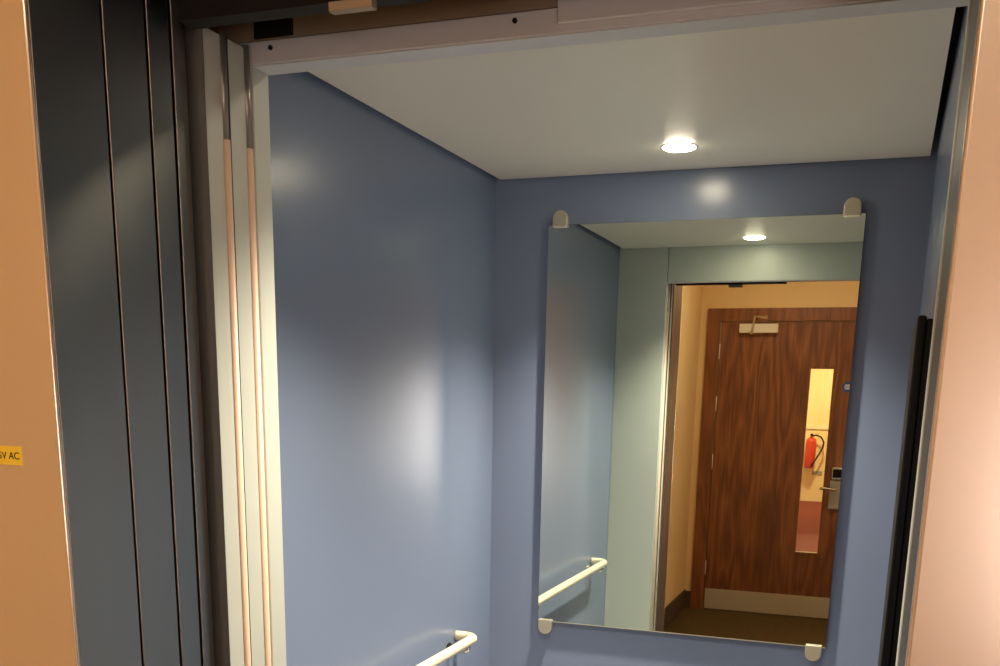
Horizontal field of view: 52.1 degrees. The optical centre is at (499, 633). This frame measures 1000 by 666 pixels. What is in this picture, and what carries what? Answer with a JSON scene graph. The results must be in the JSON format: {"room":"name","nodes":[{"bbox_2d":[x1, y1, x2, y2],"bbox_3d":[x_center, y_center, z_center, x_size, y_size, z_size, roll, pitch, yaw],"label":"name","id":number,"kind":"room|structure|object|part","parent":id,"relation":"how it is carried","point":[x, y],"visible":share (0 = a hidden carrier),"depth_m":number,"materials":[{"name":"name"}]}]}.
{"room":"elevator lobby","nodes":[
{"label":"elevator lobby","id":0,"kind":"room"},
{"bbox_2d":[268,72,496,665],"bbox_3d":[-0.293,-0.112,2.391,0.020,2.200,1.515,6,14,20],"label":"wall","id":1,"kind":"structure","parent":0,"point":[384,236],"depth_m":2.30,"materials":[{"name":"blue metal"}]},
{"bbox_2d":[416,630,476,665],"bbox_3d":[-0.252,0.124,2.434,0.074,0.062,0.959,6,14,20],"label":"handrail","id":2,"kind":"object","parent":1,"relation":"attached to","point":[467,639],"visible":1,"depth_m":2.71,"materials":[{"name":"beige metal"}]},
{"bbox_2d":[238,0,884,665],"bbox_3d":[-0.012,0.098,1.525,1.126,2.200,0.041,6,14,20],"label":"wall","id":3,"kind":"structure","parent":0,"point":[259,91],"depth_m":1.53,"materials":[{"name":"beige metal"}]},
{"bbox_2d":[167,0,214,665],"bbox_3d":[-0.721,0.084,1.619,0.630,2.140,0.026,6,14,20],"label":"door","id":4,"kind":"structure","parent":3,"relation":"in","point":[176,29],"depth_m":1.39,"materials":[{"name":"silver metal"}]},
{"bbox_2d":[184,25,250,665],"bbox_3d":[-0.742,0.141,1.694,0.752,1.994,0.054,6,14,20],"label":"door","id":5,"kind":"structure","parent":3,"relation":"in","point":[205,49],"depth_m":1.42,"materials":[{"name":"grey paint"}]},
{"bbox_2d":[225,36,270,665],"bbox_3d":[-0.723,0.129,1.744,0.752,1.994,0.054,6,14,20],"label":"door","id":6,"kind":"structure","parent":3,"relation":"in","point":[237,56],"depth_m":1.48,"materials":[{"name":"grey paint"}]},
{"bbox_2d":[208,0,968,74],"bbox_3d":[0.003,-0.863,1.290,1.326,0.220,0.056,6,14,20],"label":"elevator door header","id":7,"kind":"structure","parent":3,"relation":"attached to","point":[413,26],"depth_m":1.30,"materials":[{"name":"silver metal"}]},
{"bbox_3d":[-0.309,-0.826,1.397,0.060,0.024,0.003,6,14,20],"label":"hanger plate","id":8,"kind":"part","parent":7,"relation":"part of","materials":[{"name":"black metal"}]},
{"bbox_3d":[-0.002,-0.875,1.273,1.326,0.190,0.004,6,14,20],"label":"plate","id":9,"kind":"part","parent":7,"relation":"part of","materials":[{"name":"grey metal"}]},
{"bbox_2d":[309,7,955,179],"bbox_3d":[0.265,-1.057,1.970,1.097,0.030,1.441,6,14,20],"label":"ceiling","id":10,"kind":"structure","parent":0,"point":[864,87],"depth_m":2.01,"materials":[{"name":"beige paint"}]},
{"bbox_2d":[661,143,697,151],"bbox_3d":[0.421,-1.138,2.404,0.086,0.007,0.086,6,14,20],"label":"recessed light","id":11,"kind":"object","parent":10,"relation":"in","point":[671,147],"visible":1,"depth_m":2.39,"materials":[{"name":"white"}]},
{"bbox_2d":[489,116,940,665],"bbox_3d":[0.504,-0.214,2.883,1.126,2.200,0.020,6,14,20],"label":"wall","id":12,"kind":"structure","parent":0,"point":[895,194],"depth_m":2.73,"materials":[{"name":"blue metal"}]},
{"bbox_2d":[538,197,866,660],"bbox_3d":[0.507,-0.535,2.782,0.820,1.177,0.026,6,14,20],"label":"mirror","id":13,"kind":"object","parent":12,"relation":"attached to","point":[697,379],"visible":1,"depth_m":2.77,"materials":[{"name":"clear glass"}]},
{"bbox_2d":[920,6,967,318],"bbox_3d":[0.782,-0.002,2.008,0.020,2.200,1.515,6,14,20],"label":"wall","id":14,"kind":"structure","parent":0,"point":[948,115],"depth_m":1.81,"materials":[{"name":"metal"}]},
{"bbox_2d":[878,315,933,665],"bbox_3d":[0.602,0.354,1.674,0.026,1.656,0.248,6,14,20],"label":"control panel","id":15,"kind":"object","parent":14,"relation":"attached to","point":[922,331],"visible":0.88,"depth_m":1.43,"materials":[{"name":"black plastic"}]},
{"bbox_2d":[895,0,971,665],"bbox_3d":[0.508,0.260,1.362,0.010,1.980,0.044,6,14,20],"label":"trim","id":16,"kind":"structure","parent":14,"relation":"attached to","point":[970,1],"depth_m":1.20,"materials":[{"name":"grey paint"}]},
{"bbox_2d":[937,7,960,116],"bbox_3d":[0.264,-1.137,1.944,1.166,0.020,1.515,6,14,20],"label":"trim","id":17,"kind":"structure","parent":14,"relation":"attached to","point":[958,9],"depth_m":2.01,"materials":[{"name":"black"}]},
{"bbox_3d":[0.496,0.073,0.910,3.115,2.550,0.064,6,14,20],"label":"wall","id":18,"kind":"structure","parent":0,"visible":0},
{"bbox_2d":[0,446,22,465],"bbox_3d":[-0.600,-0.212,1.218,0.078,0.022,0.002,6,14,20],"label":"warning label","id":19,"kind":"object","parent":18,"relation":"attached to","point":[9,455],"visible":1,"depth_m":1.21,"materials":[{"name":"yellow"}]},
{"bbox_2d":[143,0,200,665],"bbox_3d":[-0.735,0.092,1.582,0.630,2.140,0.042,6,14,20],"label":"door","id":20,"kind":"structure","parent":18,"relation":"in","point":[155,12],"depth_m":1.35,"materials":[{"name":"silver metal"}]},
{"bbox_2d":[177,0,434,28],"bbox_3d":[-0.186,-0.802,1.197,0.445,0.144,0.034,6,14,20],"label":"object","id":21,"kind":"structure","parent":18,"relation":"attached to","point":[194,14],"depth_m":1.24,"materials":[{"name":"black metal"}]},
{"bbox_2d":[0,0,999,665],"bbox_3d":[-0.042,0.174,1.203,1.420,2.200,0.195,6,14,20],"label":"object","id":22,"kind":"structure","parent":18,"relation":"attached to","point":[87,569],"depth_m":1.18,"materials":[{"name":"paint"}]},
{"bbox_3d":[-0.499,0.132,1.433,0.080,2.160,0.074,6,14,20],"label":"return post","id":23,"kind":"part","parent":22,"relation":"part of","materials":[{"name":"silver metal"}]}
]}

